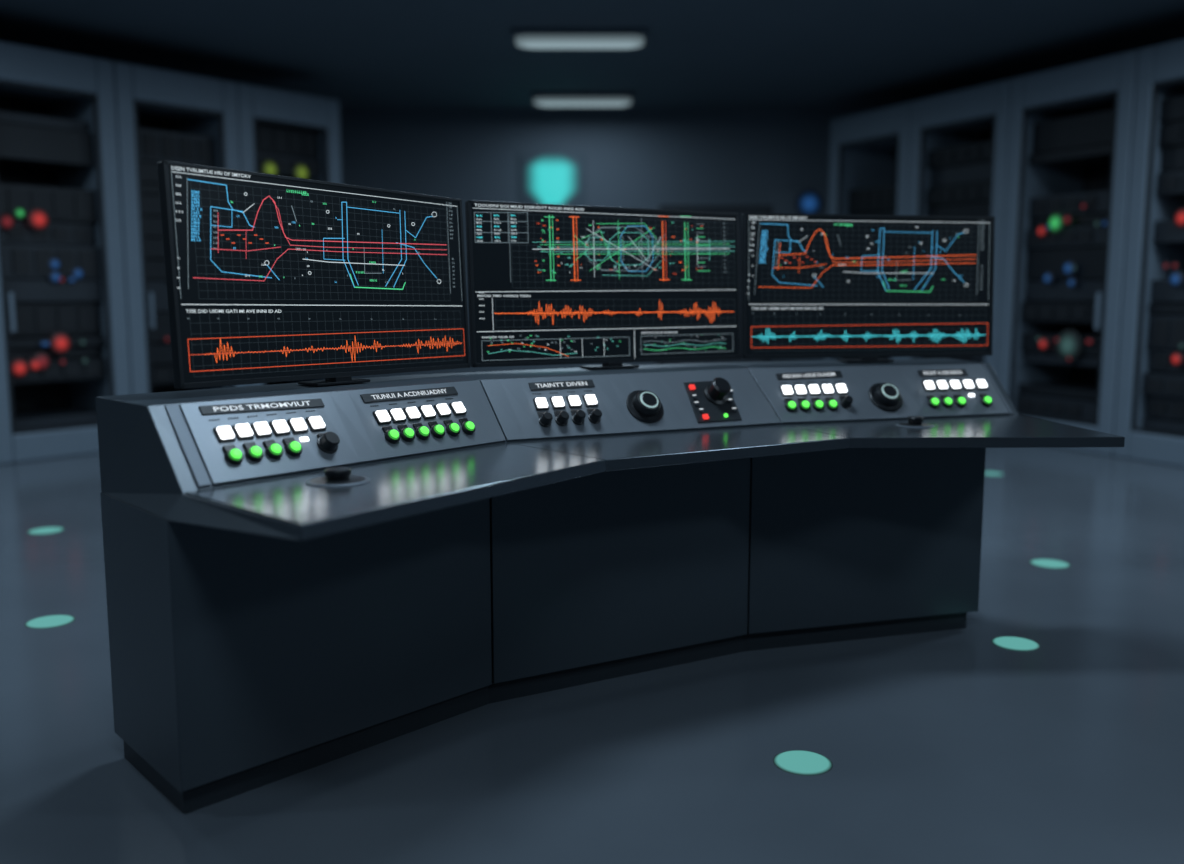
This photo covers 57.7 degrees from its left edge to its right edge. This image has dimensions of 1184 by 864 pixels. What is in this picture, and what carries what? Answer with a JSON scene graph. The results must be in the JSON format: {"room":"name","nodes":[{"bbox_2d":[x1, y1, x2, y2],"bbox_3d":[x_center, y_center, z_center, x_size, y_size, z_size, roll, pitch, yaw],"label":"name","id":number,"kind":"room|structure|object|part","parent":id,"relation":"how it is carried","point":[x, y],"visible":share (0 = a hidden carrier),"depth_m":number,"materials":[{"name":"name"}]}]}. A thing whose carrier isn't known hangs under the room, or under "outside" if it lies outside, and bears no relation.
{"room":"control room","nodes":[
{"label":"control room","id":0,"kind":"room"},
{"bbox_2d":[174,109,875,377],"bbox_3d":[0.000,-2.052,12.691,17.200,3.400,0.100,0,7,0],"label":"wall","id":1,"kind":"structure","parent":0,"point":[635,158],"depth_m":12.48,"materials":[{"name":"paint"}]},
{"bbox_2d":[519,153,584,205],"bbox_3d":[-0.460,-2.773,12.497,0.760,0.920,0.100,0,7,0],"label":"lamp","id":2,"kind":"object","parent":1,"relation":"attached to","point":[545,178],"visible":0.63,"depth_m":12.47,"materials":[{"name":"paint"}]},
{"bbox_2d":[763,188,828,213],"bbox_3d":[2.375,-2.585,12.527,0.750,0.500,0.089,0,7,0],"label":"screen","id":3,"kind":"object","parent":1,"relation":"attached to","point":[783,200],"visible":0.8,"depth_m":12.47,"materials":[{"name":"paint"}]},
{"bbox_2d":[0,448,1183,863],"bbox_3d":[0.000,0.708,5.033,17.200,0.100,16.000,0,7,0],"label":"floor","id":4,"kind":"structure","parent":0,"point":[956,746],"depth_m":3.11,"materials":[{"name":"concrete"}]},
{"bbox_2d":[27,527,64,533],"bbox_3d":[-3.000,0.541,5.909,0.184,0.003,0.184,0,7,0],"label":"marker light","id":5,"kind":"object","parent":4,"relation":"on","point":[47,530],"visible":1,"depth_m":5.90,"materials":[{"name":"teal plastic"}]},
{"bbox_2d":[24,615,75,628],"bbox_3d":[-2.155,0.753,4.278,0.182,0.003,0.182,0,7,0],"label":"marker light","id":6,"kind":"object","parent":4,"relation":"on","point":[52,621],"visible":1,"depth_m":4.27,"materials":[{"name":"teal plastic"}]},
{"bbox_2d":[0,41,130,464],"bbox_3d":[-4.480,-1.391,8.610,0.820,3.140,1.122,6,9,38],"label":"rack","id":7,"kind":"object","parent":4,"relation":"on","point":[64,342],"visible":0.96,"depth_m":8.54,"materials":[{"name":"metal"}]},
{"bbox_2d":[113,61,248,393],"bbox_3d":[-3.783,-1.505,9.492,0.820,3.140,1.122,6,9,38],"label":"rack","id":8,"kind":"object","parent":4,"relation":"on","point":[204,131],"visible":0.3,"depth_m":9.09,"materials":[{"name":"metal"}]},
{"bbox_3d":[-3.482,-1.445,9.262,0.055,2.640,0.830,6,9,38],"label":"door frame","id":9,"kind":"part","parent":8,"relation":"part of","materials":[{"name":"black metal"}]},
{"bbox_2d":[237,83,341,385],"bbox_3d":[-3.086,-1.620,10.374,0.820,3.140,1.122,6,9,38],"label":"rack","id":10,"kind":"object","parent":4,"relation":"on","point":[282,133],"visible":0.22,"depth_m":10.04,"materials":[{"name":"metal"}]},
{"bbox_3d":[-2.784,-1.559,10.144,0.055,2.640,0.830,6,9,38],"label":"door frame","id":11,"kind":"part","parent":10,"relation":"part of","materials":[{"name":"black metal"}]},
{"bbox_2d":[96,358,1124,814],"bbox_3d":[0.261,0.338,3.529,3.343,1.020,1.326,-4,9,-30],"label":"control console","id":12,"kind":"object","parent":4,"relation":"on","point":[299,578],"visible":0.99,"depth_m":3.33,"materials":[{"name":"black metal"}]},
{"bbox_2d":[157,160,469,388],"bbox_3d":[-0.797,-0.455,3.292,0.100,0.635,1.076,6,10,39],"label":"computer monitor","id":13,"kind":"object","parent":12,"relation":"on","point":[270,278],"visible":1,"depth_m":3.19,"materials":[{"name":"black"}]},
{"bbox_2d":[465,200,739,368],"bbox_3d":[0.066,-0.527,3.974,1.111,0.602,0.100,-4,8,-27],"label":"computer monitor","id":14,"kind":"object","parent":12,"relation":"on","point":[549,284],"visible":1,"depth_m":3.92,"materials":[{"name":"black"}]},
{"bbox_2d":[741,213,994,362],"bbox_3d":[1.111,-0.571,4.331,1.069,0.596,0.100,-1,8,-11],"label":"computer monitor","id":15,"kind":"object","parent":12,"relation":"on","point":[868,288],"visible":0.98,"depth_m":4.30,"materials":[{"name":"black"}]},
{"bbox_2d":[773,750,832,775],"bbox_3d":[0.587,0.919,2.996,0.163,0.003,0.163,0,7,0],"label":"marker light","id":16,"kind":"object","parent":4,"relation":"on","point":[799,762],"visible":1,"depth_m":2.99,"materials":[{"name":"teal plastic"}]},
{"bbox_2d":[824,102,910,359],"bbox_3d":[3.179,-1.749,11.370,0.820,3.140,1.242,-3,8,-25],"label":"rack","id":17,"kind":"object","parent":4,"relation":"on","point":[869,170],"visible":0.23,"depth_m":11.37,"materials":[{"name":"metal"}]},
{"bbox_3d":[2.833,-1.698,11.212,0.055,2.640,0.950,-3,8,-25],"label":"door frame","id":18,"kind":"part","parent":17,"relation":"part of","materials":[{"name":"black metal"}]},
{"bbox_2d":[902,79,1010,374],"bbox_3d":[3.710,-1.603,10.248,0.820,3.140,1.242,-3,8,-25],"label":"rack","id":19,"kind":"object","parent":4,"relation":"on","point":[958,152],"visible":0.17,"depth_m":10.01,"materials":[{"name":"metal"}]},
{"bbox_3d":[3.364,-1.552,10.090,0.055,2.640,0.950,-3,8,-25],"label":"door frame","id":20,"kind":"part","parent":19,"relation":"part of","materials":[{"name":"black metal"}]},
{"bbox_2d":[985,472,1003,475],"bbox_3d":[2.890,0.300,7.763,0.159,0.003,0.159,0,7,0],"label":"marker light","id":21,"kind":"object","parent":4,"relation":"on","point":[986,473],"visible":0.77,"depth_m":7.76,"materials":[{"name":"teal plastic"}]},
{"bbox_2d":[992,636,1039,650],"bbox_3d":[1.580,0.788,4.010,0.170,0.003,0.170,0,7,0],"label":"marker light","id":22,"kind":"object","parent":4,"relation":"on","point":[1006,642],"visible":1,"depth_m":4.00,"materials":[{"name":"teal plastic"}]},
{"bbox_2d":[1030,559,1070,568],"bbox_3d":[2.210,0.634,5.190,0.184,0.003,0.184,0,7,0],"label":"marker light","id":23,"kind":"object","parent":4,"relation":"on","point":[1046,563],"visible":1,"depth_m":5.18,"materials":[{"name":"teal plastic"}]},
{"bbox_2d":[997,50,1137,455],"bbox_3d":[4.241,-1.458,9.125,0.820,3.140,1.242,-3,8,-25],"label":"rack","id":24,"kind":"object","parent":4,"relation":"on","point":[1070,135],"visible":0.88,"depth_m":9.09,"materials":[{"name":"metal"}]},
{"bbox_3d":[3.895,-1.407,8.968,0.055,2.640,0.950,-3,8,-25],"label":"door frame","id":25,"kind":"part","parent":24,"relation":"part of","materials":[{"name":"black metal"}]},
{"bbox_2d":[1113,39,1183,466],"bbox_3d":[4.773,-1.312,8.003,0.820,3.140,1.242,-3,8,-25],"label":"rack","id":26,"kind":"object","parent":4,"relation":"on","point":[1149,413],"visible":1,"depth_m":8.26,"materials":[{"name":"metal"}]},
{"bbox_3d":[4.426,-1.261,7.846,0.055,2.640,0.950,-3,8,-25],"label":"door frame","id":27,"kind":"part","parent":26,"relation":"part of","materials":[{"name":"black metal"}]},
{"bbox_2d":[0,0,1183,108],"bbox_3d":[0.000,-2.763,4.582,17.200,0.100,16.000,0,7,0],"label":"ceiling","id":28,"kind":"structure","parent":0,"point":[359,54],"depth_m":9.12,"materials":[{"name":"paint"}]},
{"bbox_2d":[511,28,647,48],"bbox_3d":[-0.100,-3.206,8.790,1.090,0.105,0.380,0,7,0],"label":"ceiling light","id":29,"kind":"object","parent":28,"relation":"attached to","point":[530,38],"depth_m":8.63,"materials":[{"name":"white plastic"}]},
{"bbox_2d":[531,92,633,106],"bbox_3d":[-0.100,-3.567,11.567,1.090,0.105,0.380,0,7,0],"label":"ceiling light","id":30,"kind":"object","parent":28,"relation":"attached to","point":[545,99],"depth_m":11.40,"materials":[{"name":"white plastic"}]},
{"bbox_2d":[655,206,772,364],"bbox_3d":[1.375,-1.425,12.334,1.250,2.250,0.670,0,7,0],"label":"frame","id":31,"kind":"object","parent":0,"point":[736,209],"visible":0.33,"depth_m":11.88,"materials":[{"name":"black"}]}
]}

